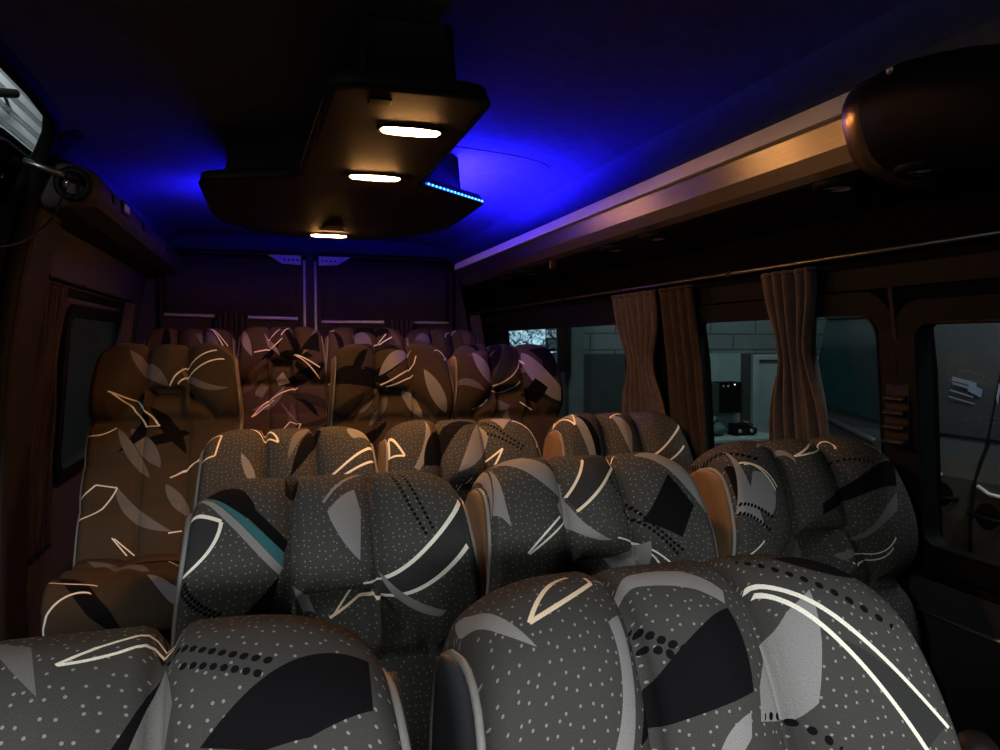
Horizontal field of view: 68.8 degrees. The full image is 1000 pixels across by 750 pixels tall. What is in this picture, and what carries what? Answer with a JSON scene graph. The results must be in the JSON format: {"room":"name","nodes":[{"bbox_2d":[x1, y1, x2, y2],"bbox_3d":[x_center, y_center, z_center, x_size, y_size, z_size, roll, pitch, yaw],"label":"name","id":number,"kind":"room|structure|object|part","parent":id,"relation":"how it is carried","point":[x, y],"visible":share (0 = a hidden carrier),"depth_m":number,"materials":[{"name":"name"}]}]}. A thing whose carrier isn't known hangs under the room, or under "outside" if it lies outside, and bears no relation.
{"room":"vehicle interior","nodes":[
{"label":"vehicle interior","id":0,"kind":"room"},
{"bbox_2d":[0,187,147,636],"bbox_3d":[-1.762,0.321,3.151,0.194,1.800,2.200,-1,2,-17],"label":"wall","id":1,"kind":"structure","parent":0,"point":[77,260],"depth_m":2.81,"materials":[{"name":"plastic"}]},
{"bbox_2d":[0,203,3,222],"bbox_3d":[-1.483,0.391,2.051,0.183,1.750,0.070,-1,2,-17],"label":"trim","id":2,"kind":"structure","parent":1,"relation":"attached to","point":[1,204],"depth_m":2.06,"materials":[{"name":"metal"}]},
{"bbox_2d":[0,127,31,227],"bbox_3d":[-1.572,0.246,2.348,0.303,1.915,1.200,-1,2,-17],"label":"door leaf","id":3,"kind":"structure","parent":1,"relation":"in","point":[12,151],"depth_m":2.13,"materials":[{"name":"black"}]},
{"bbox_3d":[-1.578,0.246,2.346,0.190,1.819,1.104,-1,2,-17],"label":"panel","id":4,"kind":"part","parent":3,"relation":"part of","materials":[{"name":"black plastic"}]},
{"bbox_2d":[22,157,80,187],"bbox_3d":[-1.253,-0.564,2.042,0.139,0.074,0.032,-1,3,-24],"label":"rod","id":5,"kind":"object","parent":3,"relation":"attached to","point":[73,177],"visible":1,"depth_m":2.04,"materials":[{"name":"metal"}]},
{"bbox_3d":[-1.264,-0.576,2.032,0.112,0.049,0.019,-1,3,-27],"label":"rod","id":6,"kind":"part","parent":5,"relation":"part of","materials":[{"name":"metal"}]},
{"bbox_2d":[0,205,61,640],"bbox_3d":[-1.430,0.385,2.193,0.191,1.750,0.230,-1,2,-17],"label":"trim","id":7,"kind":"structure","parent":1,"relation":"attached to","point":[40,249],"depth_m":2.14,"materials":[{"name":"plastic"}]},
{"bbox_2d":[0,38,61,464],"bbox_3d":[-0.839,0.321,0.863,0.260,1.988,2.720,-1,3,-23],"label":"trim","id":8,"kind":"structure","parent":1,"relation":"attached to","point":[49,136],"depth_m":2.04,"materials":[{"name":"black plastic"}]},
{"bbox_2d":[0,188,66,247],"bbox_3d":[-1.206,-0.404,1.808,0.040,0.225,0.506,0,2,-7],"label":"cable","id":9,"kind":"object","parent":8,"relation":"in","point":[65,189],"visible":1,"depth_m":1.97,"materials":[{"name":"black plastic"}]},
{"bbox_2d":[53,129,84,157],"bbox_3d":[-1.283,-0.632,2.111,0.141,0.190,0.115,-1,2,-17],"label":"trim","id":10,"kind":"structure","parent":1,"relation":"attached to","point":[67,140],"depth_m":2.11,"materials":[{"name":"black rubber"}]},
{"bbox_2d":[53,304,121,483],"bbox_3d":[-1.810,0.051,3.251,0.107,0.680,1.190,-1,2,-17],"label":"window","id":11,"kind":"structure","parent":1,"relation":"in","point":[61,473],"depth_m":2.73,"materials":[{"name":"black plastic"}]},
{"bbox_2d":[48,274,133,303],"bbox_3d":[-1.702,-0.352,3.079,0.018,0.016,1.680,-1,2,-17],"label":"curtain rod","id":12,"kind":"object","parent":1,"relation":"attached to","point":[51,277],"visible":0.85,"depth_m":2.86,"materials":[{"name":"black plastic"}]},
{"bbox_2d":[28,280,70,564],"bbox_3d":[-1.540,0.158,2.474,0.114,0.940,0.326,-1,2,-17],"label":"curtain","id":13,"kind":"object","parent":12,"relation":"hanging from","point":[45,387],"visible":0.77,"depth_m":2.48,"materials":[{"name":"fabric"}]},
{"bbox_2d":[116,303,135,344],"bbox_3d":[-1.907,-0.033,3.710,0.098,0.660,0.188,-1,2,-17],"label":"curtain","id":14,"kind":"object","parent":12,"relation":"hanging from","point":[126,326],"visible":0.38,"depth_m":3.65,"materials":[{"name":"fabric"}]},
{"bbox_2d":[68,288,123,308],"bbox_3d":[-1.767,-0.329,3.259,0.014,0.030,1.500,-1,2,-17],"label":"trim","id":15,"kind":"structure","parent":1,"relation":"attached to","point":[74,293],"depth_m":3.04,"materials":[{"name":"black plastic"}]},
{"bbox_2d":[135,235,468,344],"bbox_3d":[-1.149,0.165,4.519,2.090,2.000,0.050,-1,2,-17],"label":"door frame","id":16,"kind":"structure","parent":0,"point":[147,323],"depth_m":4.45,"materials":[{"name":"plastic"}]},
{"bbox_2d":[163,252,297,319],"bbox_3d":[-1.575,-0.520,4.297,0.740,0.388,0.026,-1,2,-17],"label":"rear window","id":17,"kind":"structure","parent":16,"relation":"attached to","point":[259,286],"depth_m":4.29,"materials":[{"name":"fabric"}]},
{"bbox_2d":[214,313,248,352],"bbox_3d":[-1.567,-0.143,4.269,0.191,0.435,0.045,-1,2,-17],"label":"curtain","id":18,"kind":"object","parent":17,"relation":"hanging from","point":[235,324],"visible":0.26,"depth_m":4.26,"materials":[{"name":"fabric"}]},
{"bbox_2d":[156,247,305,332],"bbox_3d":[-1.571,0.056,4.320,0.828,1.594,0.064,-1,2,-17],"label":"door","id":19,"kind":"structure","parent":16,"relation":"in","point":[284,257],"depth_m":4.33,"materials":[{"name":"plastic"}]},
{"bbox_3d":[-1.286,-0.687,4.354,0.190,0.055,0.010,-1,2,-17],"label":"bracket plate","id":20,"kind":"part","parent":19,"relation":"part of","materials":[{"name":"metal"}]},
{"bbox_2d":[314,252,454,350],"bbox_3d":[-0.710,0.045,4.591,0.881,1.594,0.064,-1,2,-17],"label":"door","id":21,"kind":"structure","parent":16,"relation":"in","point":[320,259],"depth_m":4.51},
{"bbox_3d":[-1.005,-0.691,4.443,0.190,0.055,0.010,-1,2,-17],"label":"bracket plate","id":22,"kind":"part","parent":21,"relation":"part of","materials":[{"name":"metal"}]},
{"bbox_2d":[321,258,448,323],"bbox_3d":[-0.710,-0.523,4.570,0.795,0.404,0.026,-1,2,-17],"label":"rear window","id":23,"kind":"structure","parent":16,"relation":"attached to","point":[355,290],"depth_m":4.56,"materials":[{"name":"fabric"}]},
{"bbox_2d":[383,319,413,338],"bbox_3d":[-0.632,-0.143,4.564,0.191,0.410,0.045,-1,2,-17],"label":"curtain","id":24,"kind":"object","parent":23,"relation":"hanging from","point":[404,326],"visible":0.21,"depth_m":4.55,"materials":[{"name":"fabric"}]},
{"bbox_2d":[0,0,999,266],"bbox_3d":[-0.289,-0.648,1.755,1.902,0.250,5.770,-1,2,-17],"label":"ceiling","id":25,"kind":"structure","parent":0,"point":[613,96],"depth_m":1.70,"materials":[{"name":"plastic"}]},
{"bbox_2d":[37,155,182,275],"bbox_3d":[-1.583,-0.601,3.115,0.215,0.175,2.203,-1,2,-17],"label":"duct","id":26,"kind":"object","parent":25,"relation":"attached to","point":[88,208],"visible":0.91,"depth_m":2.46,"materials":[{"name":"plastic"}]},
{"bbox_2d":[111,194,115,204],"bbox_3d":[-1.236,-0.561,2.336,0.008,0.030,0.040,-1,2,-17],"label":"vent","id":27,"kind":"object","parent":26,"relation":"attached to","point":[113,198],"depth_m":2.32,"materials":[{"name":"black plastic"}]},
{"bbox_2d":[120,200,129,217],"bbox_3d":[-1.289,-0.571,2.513,0.014,0.045,0.110,-1,2,-17],"label":"switch plate","id":28,"kind":"object","parent":26,"relation":"attached to","point":[124,207],"depth_m":2.48,"materials":[{"name":"plastic"}]},
{"bbox_2d":[198,13,490,238],"bbox_3d":[-0.473,-0.654,2.335,0.914,0.172,2.022,-1,2,-17],"label":"ceiling light panel","id":29,"kind":"object","parent":25,"relation":"attached to","point":[374,160],"visible":1,"depth_m":2.00,"materials":[{"name":"black plastic"}]},
{"bbox_2d":[367,97,392,105],"bbox_3d":[-0.236,-0.537,1.433,0.045,0.004,0.035,-1,2,-17],"label":"switch","id":30,"kind":"object","parent":29,"relation":"attached to","point":[381,101],"depth_m":1.43,"materials":[{"name":"black plastic"}]},
{"bbox_2d":[456,146,550,168],"bbox_3d":[-0.080,-0.780,3.420,0.436,0.024,2.132,0,2,-4],"label":"trim","id":31,"kind":"structure","parent":25,"relation":"attached to","point":[456,146],"depth_m":2.46,"materials":[{"name":"plastic"}]},
{"bbox_2d":[452,44,999,294],"bbox_3d":[0.332,-0.480,2.541,0.236,0.231,3.300,-1,2,-17],"label":"luggage rack","id":32,"kind":"object","parent":25,"relation":"attached to","point":[918,128],"visible":1,"depth_m":1.50,"materials":[{"name":"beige plastic"}]},
{"bbox_3d":[-0.157,-0.554,4.103,0.223,0.188,0.022,-1,2,-17],"label":"plate","id":33,"kind":"part","parent":32,"relation":"part of","materials":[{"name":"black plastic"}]},
{"bbox_2d":[499,276,518,280],"bbox_3d":[0.045,-0.452,3.417,0.100,0.013,0.100,-1,2,-17],"label":"recessed light","id":34,"kind":"object","parent":32,"relation":"attached to","point":[507,278],"depth_m":3.38,"materials":[{"name":"silver metal"}]},
{"bbox_2d":[518,270,540,274],"bbox_3d":[0.129,-0.441,3.150,0.100,0.013,0.100,-1,2,-17],"label":"recessed light","id":35,"kind":"object","parent":32,"relation":"attached to","point":[522,272],"depth_m":3.12,"materials":[{"name":"silver metal"}]},
{"bbox_2d":[599,245,628,252],"bbox_3d":[0.373,-0.410,2.378,0.100,0.013,0.100,-1,2,-17],"label":"recessed light","id":36,"kind":"object","parent":32,"relation":"attached to","point":[603,248],"depth_m":2.35,"materials":[{"name":"black metal"}]},
{"bbox_2d":[639,233,672,241],"bbox_3d":[0.454,-0.399,2.121,0.100,0.013,0.100,-1,2,-17],"label":"recessed light","id":37,"kind":"object","parent":32,"relation":"attached to","point":[646,237],"depth_m":2.09,"materials":[{"name":"black metal"}]},
{"bbox_2d":[812,178,866,194],"bbox_3d":[0.669,-0.371,1.439,0.100,0.013,0.100,-1,2,-17],"label":"recessed light","id":38,"kind":"object","parent":32,"relation":"attached to","point":[824,186],"depth_m":1.43,"materials":[{"name":"silver metal"}]},
{"bbox_2d":[893,160,949,178],"bbox_3d":[0.729,-0.351,1.249,0.100,0.013,0.100,-1,2,-17],"label":"recessed light","id":39,"kind":"object","parent":32,"relation":"attached to","point":[902,169],"depth_m":1.24,"materials":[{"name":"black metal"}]},
{"bbox_2d":[460,178,999,596],"bbox_3d":[0.670,0.365,2.074,0.194,1.800,5.720,-1,2,-17],"label":"wall","id":40,"kind":"structure","parent":0,"point":[972,207],"depth_m":1.66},
{"bbox_2d":[508,328,567,371],"bbox_3d":[0.347,-0.299,7.873,0.800,0.530,0.111,-1,2,-17],"label":"window","id":41,"kind":"structure","parent":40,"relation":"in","point":[555,340],"depth_m":7.88,"materials":[{"name":"black plastic"}]},
{"bbox_2d":[508,330,522,344],"bbox_3d":[0.117,-0.431,7.740,0.255,0.225,0.005,-1,2,-17],"label":"picture","id":42,"kind":"object","parent":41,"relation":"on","point":[515,337],"depth_m":7.75,"materials":[{"name":"black"}]},
{"bbox_2d":[523,329,544,344],"bbox_3d":[0.365,-0.434,7.818,0.255,0.225,0.005,-1,2,-17],"label":"picture","id":43,"kind":"object","parent":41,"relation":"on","point":[537,337],"depth_m":7.82,"materials":[{"name":"black"}]},
{"bbox_2d":[546,338,555,348],"bbox_3d":[0.554,-0.342,7.881,0.110,0.115,0.005,-1,2,-17],"label":"picture","id":44,"kind":"object","parent":41,"relation":"attached to","point":[550,342],"depth_m":7.88,"materials":[{"name":"black"}]},
{"bbox_2d":[546,330,555,337],"bbox_3d":[0.554,-0.444,7.877,0.110,0.080,0.005,-1,2,-17],"label":"picture","id":45,"kind":"object","parent":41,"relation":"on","point":[549,333],"depth_m":7.87,"materials":[{"name":"black"}]},
{"bbox_2d":[496,311,626,372],"bbox_3d":[0.256,0.000,3.413,0.096,0.530,1.620,-1,2,-17],"label":"window","id":46,"kind":"structure","parent":40,"relation":"in","point":[604,318],"depth_m":3.26,"materials":[{"name":"black plastic"}]},
{"bbox_3d":[0.256,0.000,3.413,0.096,0.530,1.620,-1,2,-17],"label":"frame","id":47,"kind":"part","parent":46,"relation":"part of","materials":[{"name":"black plastic"}]},
{"bbox_2d":[470,229,999,314],"bbox_3d":[0.458,-0.301,2.572,0.018,0.016,4.250,-1,2,-17],"label":"curtain rod","id":48,"kind":"object","parent":40,"relation":"attached to","point":[992,233],"visible":1,"depth_m":1.73,"materials":[{"name":"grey metal"}]},
{"bbox_2d":[469,315,485,346],"bbox_3d":[-0.130,-0.099,4.478,0.086,0.530,0.228,-1,2,-17],"label":"curtain","id":49,"kind":"object","parent":48,"relation":"hanging from","point":[476,325],"visible":0.37,"depth_m":4.42,"materials":[{"name":"fabric"}]},
{"bbox_2d":[611,290,665,414],"bbox_3d":[0.485,0.080,2.549,0.102,0.730,0.330,-1,2,-17],"label":"curtain","id":50,"kind":"object","parent":48,"relation":"hanging from","point":[635,313],"visible":0.56,"depth_m":2.51,"materials":[{"name":"fabric"}]},
{"bbox_2d":[658,284,707,461],"bbox_3d":[0.569,0.101,2.282,0.106,0.750,0.222,-1,2,-17],"label":"curtain","id":51,"kind":"object","parent":48,"relation":"hanging from","point":[678,308],"visible":0.71,"depth_m":2.24,"materials":[{"name":"fabric"}]},
{"bbox_2d":[761,267,828,439],"bbox_3d":[0.723,0.141,1.795,0.110,0.790,0.227,-1,2,-17],"label":"curtain","id":52,"kind":"object","parent":48,"relation":"hanging from","point":[798,409],"visible":0.49,"depth_m":1.76,"materials":[{"name":"fabric"}]},
{"bbox_2d":[481,251,999,324],"bbox_3d":[0.692,-0.220,1.888,0.015,0.045,5.400,-1,2,-17],"label":"trim","id":53,"kind":"structure","parent":40,"relation":"attached to","point":[986,265],"depth_m":1.58,"materials":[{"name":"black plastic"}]},
{"bbox_2d":[696,292,900,473],"bbox_3d":[0.729,0.091,1.921,0.098,0.570,0.815,-1,2,-17],"label":"window","id":54,"kind":"structure","parent":40,"relation":"in","point":[866,305],"depth_m":1.59,"materials":[{"name":"black plastic"}]},
{"bbox_2d":[881,384,911,446],"bbox_3d":[0.832,0.082,1.525,0.035,0.129,0.060,-1,2,-17],"label":"guide","id":55,"kind":"object","parent":40,"relation":"attached to","point":[897,426],"visible":0.96,"depth_m":1.52,"materials":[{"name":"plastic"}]},
{"bbox_2d":[887,287,911,597],"bbox_3d":[0.843,0.302,1.538,0.085,0.970,0.010,-1,2,-17],"label":"trim","id":56,"kind":"structure","parent":40,"relation":"attached to","point":[893,292],"depth_m":1.51,"materials":[{"name":"plastic"}]},
{"bbox_2d":[895,294,999,591],"bbox_3d":[1.002,0.139,1.064,0.094,0.545,0.985,-1,2,-17],"label":"window","id":57,"kind":"structure","parent":40,"relation":"in","point":[915,322],"depth_m":1.48,"materials":[{"name":"black plastic"}]},
{"bbox_2d":[896,567,999,747],"bbox_3d":[0.716,0.816,2.070,0.020,0.860,5.650,-1,2,-17],"label":"door panel","id":58,"kind":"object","parent":40,"relation":"attached to","point":[964,666],"depth_m":1.43,"materials":[{"name":"plastic"}]},
{"bbox_2d":[909,568,999,604],"bbox_3d":[1.137,0.447,0.687,0.012,0.010,1.790,-1,2,-17],"label":"trim","id":59,"kind":"structure","parent":40,"relation":"attached to","point":[931,577],"depth_m":1.43,"materials":[{"name":"black plastic"}]},
{"bbox_2d":[912,603,999,644],"bbox_3d":[1.029,0.508,1.028,0.012,0.010,2.500,-1,2,-17],"label":"trim","id":60,"kind":"structure","parent":40,"relation":"attached to","point":[993,639],"depth_m":1.43,"materials":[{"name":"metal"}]},
{"bbox_3d":[-0.289,1.306,1.836,2.120,0.060,5.770,-1,2,-17],"label":"floor","id":61,"kind":"structure","parent":0,"visible":0},
{"bbox_2d":[0,614,411,749],"bbox_3d":[-0.216,0.767,0.251,0.507,1.144,0.786,-1,2,-17],"label":"passenger seat","id":62,"kind":"object","parent":61,"relation":"on","point":[260,681],"visible":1,"depth_m":0.48,"materials":[{"name":"fabric"}]},
{"bbox_3d":[-0.052,0.603,0.515,0.032,0.732,0.306,-1,2,-17],"label":"panel","id":63,"kind":"part","parent":62,"relation":"part of","materials":[{"name":"plastic"}]},
{"bbox_2d":[193,426,377,511],"bbox_3d":[-0.484,0.716,1.705,0.496,1.127,0.798,-1,2,-17],"label":"passenger seat","id":64,"kind":"object","parent":61,"relation":"on","point":[289,454],"visible":0.23,"depth_m":1.90,"materials":[{"name":"fabric"}]},
{"bbox_3d":[-0.757,0.565,1.831,0.030,0.730,0.317,-1,2,-17],"label":"panel","id":65,"kind":"part","parent":64,"relation":"part of","materials":[{"name":"plastic"}]},
{"bbox_2d":[171,470,483,749],"bbox_3d":[-0.198,0.744,0.978,0.491,1.131,0.798,-1,2,-17],"label":"passenger seat","id":66,"kind":"object","parent":61,"relation":"on","point":[391,560],"visible":0.65,"depth_m":1.17,"materials":[{"name":"fabric"}]},
{"bbox_3d":[-0.480,0.591,1.101,0.031,0.730,0.317,-1,2,-17],"label":"panel","id":67,"kind":"part","parent":66,"relation":"part of","materials":[{"name":"plastic"}]},
{"bbox_2d":[377,418,541,503],"bbox_3d":[-0.033,0.706,1.847,0.483,1.136,0.798,-1,2,-17],"label":"passenger seat","id":68,"kind":"object","parent":61,"relation":"on","point":[458,451],"visible":0.27,"depth_m":2.03,"materials":[{"name":"fabric"}]},
{"bbox_3d":[-0.311,0.550,1.971,0.030,0.730,0.317,-1,2,-17],"label":"panel","id":69,"kind":"part","parent":68,"relation":"part of","materials":[{"name":"fabric"}]},
{"bbox_2d":[465,452,717,595],"bbox_3d":[0.241,0.732,1.111,0.460,1.144,0.798,-1,2,-17],"label":"passenger seat","id":70,"kind":"object","parent":61,"relation":"on","point":[530,517],"visible":0.49,"depth_m":1.29,"materials":[{"name":"fabric"}]},
{"bbox_3d":[-0.027,0.572,1.238,0.029,0.730,0.317,-1,2,-17],"label":"panel","id":71,"kind":"part","parent":70,"relation":"part of","materials":[{"name":"plastic"}]},
{"bbox_2d":[543,411,692,471],"bbox_3d":[0.439,0.696,1.995,0.450,1.143,0.798,-1,2,-17],"label":"passenger seat","id":72,"kind":"object","parent":61,"relation":"on","point":[602,434],"visible":0.15,"depth_m":2.19,"materials":[{"name":"fabric"}]},
{"bbox_3d":[0.176,0.537,2.125,0.028,0.730,0.317,-1,2,-17],"label":"panel","id":73,"kind":"part","parent":72,"relation":"part of","materials":[{"name":"fabric"}]},
{"bbox_2d":[429,554,960,749],"bbox_3d":[0.240,0.757,0.395,0.445,1.152,0.786,-1,2,-17],"label":"passenger seat","id":74,"kind":"object","parent":61,"relation":"on","point":[747,651],"visible":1,"depth_m":0.58,"materials":[{"name":"fabric"}]},
{"bbox_3d":[-0.022,0.595,0.525,0.028,0.732,0.306,-1,2,-17],"label":"panel","id":75,"kind":"part","parent":74,"relation":"part of","materials":[{"name":"plastic"}]},
{"bbox_2d":[688,436,921,650],"bbox_3d":[0.692,0.720,1.263,0.455,1.155,0.798,-1,2,-17],"label":"passenger seat","id":76,"kind":"object","parent":61,"relation":"on","point":[840,503],"visible":0.47,"depth_m":1.45,"materials":[{"name":"fabric"}]},
{"bbox_3d":[0.426,0.555,1.391,0.029,0.730,0.317,-1,2,-17],"label":"panel","id":77,"kind":"part","parent":76,"relation":"part of","materials":[{"name":"plastic"}]},
{"bbox_2d":[957,729,999,749],"bbox_3d":[0.463,0.831,0.721,0.058,0.977,0.042,-1,2,-17],"label":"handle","id":78,"kind":"object","parent":61,"relation":"on","point":[969,739],"visible":0.77,"depth_m":0.69,"materials":[{"name":"plastic"}]},
{"bbox_3d":[-0.780,1.065,3.387,2.060,0.306,2.400,-1,2,-17],"label":"platform","id":79,"kind":"object","parent":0,"visible":0},
{"bbox_2d":[40,343,243,646],"bbox_3d":[-1.087,0.475,2.341,0.513,1.155,0.924,-1,2,-17],"label":"passenger seat","id":80,"kind":"object","parent":79,"relation":"on","point":[152,415],"visible":0.78,"depth_m":2.42,"materials":[{"name":"fabric"}]},
{"bbox_2d":[40,554,180,635],"bbox_3d":[-1.024,0.620,2.127,0.436,0.148,0.466,-1,-2,-17],"label":"cushion","id":81,"kind":"object","parent":80,"relation":"on","point":[101,591],"depth_m":1.92,"materials":[{"name":"fabric"}]},
{"bbox_3d":[-1.158,0.265,2.538,0.480,0.750,0.490,-1,2,-17],"label":"backrest","id":82,"kind":"part","parent":80,"relation":"part of","materials":[{"name":"fabric"}]},
{"bbox_3d":[-1.027,0.732,2.143,0.369,0.044,0.420,-1,2,-17],"label":"seat frame","id":83,"kind":"part","parent":80,"relation":"part of","materials":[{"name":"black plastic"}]},
{"bbox_3d":[-0.931,0.281,2.600,0.032,0.692,0.433,-1,2,-17],"label":"panel","id":84,"kind":"part","parent":80,"relation":"part of","materials":[{"name":"plastic"}]},
{"bbox_2d":[144,328,236,357],"bbox_3d":[-1.440,0.345,3.355,0.445,1.132,0.798,-1,2,-17],"label":"passenger seat","id":85,"kind":"object","parent":79,"relation":"on","point":[190,337],"visible":0.12,"depth_m":3.56,"materials":[{"name":"fabric"}]},
{"bbox_2d":[237,326,326,436],"bbox_3d":[-1.032,0.335,3.484,0.445,1.143,0.798,-1,2,-17],"label":"passenger seat","id":86,"kind":"object","parent":79,"relation":"on","point":[282,370],"visible":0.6,"depth_m":3.65,"materials":[{"name":"fabric"}]},
{"bbox_2d":[325,327,404,426],"bbox_3d":[-0.630,0.329,3.611,0.437,1.143,0.798,-1,2,-17],"label":"passenger seat","id":87,"kind":"object","parent":79,"relation":"on","point":[337,338],"visible":0.24,"depth_m":3.79,"materials":[{"name":"fabric"}]},
{"bbox_3d":[-0.888,0.170,3.741,0.028,0.730,0.317,-1,2,-17],"label":"panel","id":88,"kind":"part","parent":87,"relation":"part of","materials":[{"name":"fabric"}]},
{"bbox_2d":[328,344,454,465],"bbox_3d":[-0.337,0.467,2.570,0.476,1.154,0.822,-1,2,-17],"label":"passenger seat","id":89,"kind":"object","parent":79,"relation":"on","point":[372,392],"visible":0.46,"depth_m":2.76,"materials":[{"name":"fabric"}]},
{"bbox_3d":[-0.612,0.299,2.695,0.030,0.725,0.339,-1,2,-17],"label":"panel","id":90,"kind":"part","parent":89,"relation":"part of","materials":[{"name":"plastic"}]},
{"bbox_2d":[404,329,477,359],"bbox_3d":[-0.239,0.327,3.734,0.429,1.137,0.798,-1,2,-17],"label":"passenger seat","id":91,"kind":"object","parent":79,"relation":"on","point":[446,341],"visible":0.15,"depth_m":3.92,"materials":[{"name":"fabric"}]},
{"bbox_2d":[448,344,562,457],"bbox_3d":[0.097,0.461,2.707,0.465,1.154,0.822,-1,2,-17],"label":"passenger seat","id":92,"kind":"object","parent":79,"relation":"on","point":[522,383],"visible":0.35,"depth_m":2.90,"materials":[{"name":"fabric"}]},
{"bbox_3d":[-0.174,0.293,2.833,0.029,0.725,0.339,-1,2,-17],"label":"panel","id":93,"kind":"part","parent":92,"relation":"part of","materials":[{"name":"fabric"}]},
{"label":"outside","id":94,"kind":"structure","parent":0,"visible":0},
{"bbox_3d":[1.959,1.769,3.839,18.000,0.050,18.000,-1,2,-17],"label":"ground","id":95,"kind":"structure","parent":94,"visible":0},
{"bbox_2d":[714,431,768,446],"bbox_3d":[2.593,1.115,8.173,0.930,0.899,0.730,-1,2,-17],"label":"desk","id":96,"kind":"object","parent":95,"relation":"on","point":[760,436],"visible":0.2,"depth_m":7.86,"materials":[{"name":"laminate"}]},
{"bbox_2d":[713,416,728,435],"bbox_3d":[2.356,0.559,8.059,0.334,0.218,0.256,-1,2,-17],"label":"sack","id":97,"kind":"object","parent":96,"relation":"on","point":[719,429],"visible":0.44,"depth_m":8.00,"materials":[{"name":"fabric"}]},
{"bbox_2d":[726,422,756,435],"bbox_3d":[2.692,0.602,8.123,0.280,0.130,0.225,-1,2,-17],"label":"machine","id":98,"kind":"object","parent":96,"relation":"on","point":[735,429],"visible":0.95,"depth_m":8.06,"materials":[{"name":"black plastic"}]},
{"bbox_2d":[728,422,752,427],"bbox_3d":[2.681,0.556,8.136,0.230,0.040,0.150,-1,2,-17],"label":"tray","id":99,"kind":"object","parent":98,"relation":"on","point":[740,424],"depth_m":8.08,"materials":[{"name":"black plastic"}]},
{"bbox_2d":[818,316,999,560],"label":"window","id":100,"kind":"structure","parent":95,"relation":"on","point":[968,355],"depth_m":2.60,"materials":[{"name":"glass"}]},
{"bbox_3d":[1.560,-0.257,3.074,0.032,0.032,0.500,-1,2,-17],"label":"gutter rail","id":101,"kind":"part","parent":100,"relation":"part of","materials":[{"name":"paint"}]},
{"bbox_3d":[1.450,0.216,3.090,0.036,0.112,0.407,-1,2,-13],"label":"window sill","id":102,"kind":"part","parent":100,"relation":"part of","materials":[{"name":"paint"}]},
{"bbox_2d":[941,482,958,505],"bbox_3d":[1.551,0.429,2.587,0.046,0.100,0.148,-1,2,-17],"label":"door handle","id":103,"kind":"object","parent":100,"relation":"on","point":[950,490],"depth_m":2.55,"materials":[{"name":"black plastic"}]},
{"bbox_2d":[967,503,999,530],"bbox_3d":[1.603,0.476,2.417,0.046,0.100,0.148,-1,2,-17],"label":"door handle","id":104,"kind":"object","parent":100,"relation":"on","point":[980,516],"depth_m":2.43,"materials":[{"name":"black plastic"}]},
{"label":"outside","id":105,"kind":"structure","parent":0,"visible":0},
{"bbox_2d":[751,353,819,360],"bbox_3d":[2.737,-0.835,8.752,7.500,4.750,0.100,-1,2,-17],"label":"wall","id":106,"kind":"structure","parent":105,"point":[751,353],"depth_m":8.89,"materials":[{"name":"paint"}]},
{"bbox_2d":[569,327,583,414],"bbox_3d":[0.836,-0.007,8.081,0.150,3.150,0.099,-1,2,-17],"label":"trim","id":107,"kind":"structure","parent":106,"relation":"attached to","point":[576,334],"depth_m":8.03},
{"bbox_2d":[559,354,625,418],"bbox_3d":[0.827,0.666,8.137,2.650,1.800,0.039,-1,2,-17],"label":"trim","id":108,"kind":"structure","parent":106,"relation":"attached to","point":[604,374],"depth_m":8.19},
{"bbox_2d":[568,317,825,353],"bbox_3d":[2.947,-0.935,8.746,7.100,1.350,0.029,-1,2,-17],"label":"trim","id":109,"kind":"structure","parent":106,"relation":"attached to","point":[758,336],"depth_m":8.68,"materials":[{"name":"tile"}]},
{"bbox_2d":[710,353,740,425],"bbox_3d":[2.481,0.645,8.659,0.820,1.800,0.039,-1,2,-17],"label":"trim","id":110,"kind":"structure","parent":106,"relation":"attached to","point":[724,366],"depth_m":8.68,"materials":[{"name":"paint"}]},
{"bbox_2d":[712,381,741,414],"bbox_3d":[2.650,0.268,8.570,0.397,0.380,0.202,-1,2,-17],"label":"control box","id":111,"kind":"object","parent":106,"relation":"attached to","point":[726,395],"visible":0.85,"depth_m":8.47,"materials":[{"name":"black plastic"}]},
{"bbox_2d":[740,353,750,422],"bbox_3d":[2.929,0.640,8.768,0.100,1.800,0.099,-1,2,-17],"label":"trim","id":112,"kind":"structure","parent":106,"relation":"attached to","point":[745,376],"depth_m":8.70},
{"bbox_2d":[750,354,777,432],"bbox_3d":[3.441,0.641,8.908,0.880,1.786,0.098,-1,2,-17],"label":"door","id":113,"kind":"structure","parent":106,"relation":"in","point":[763,373],"depth_m":8.81,"materials":[{"name":"paint"}]},
{"bbox_3d":[3.433,0.673,8.935,0.690,1.700,0.032,-1,2,-17],"label":"panel","id":114,"kind":"part","parent":113,"relation":"part of","materials":[{"name":"paint"}]},
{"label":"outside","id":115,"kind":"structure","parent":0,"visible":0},
{"bbox_2d":[0,68,41,151],"bbox_3d":[-4.220,-2.837,5.898,0.044,2.984,10.000,-1,2,-17],"label":"wall","id":116,"kind":"structure","parent":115,"point":[19,117],"depth_m":6.86,"materials":[{"name":"white metal"}]},
{"bbox_2d":[0,88,19,97],"bbox_3d":[-3.970,-2.131,5.442,0.180,0.664,2.146,-1,2,-17],"label":"pipe","id":117,"kind":"object","parent":116,"relation":"attached to","point":[4,92],"visible":1,"depth_m":6.11,"materials":[{"name":"black plastic"}]}
]}

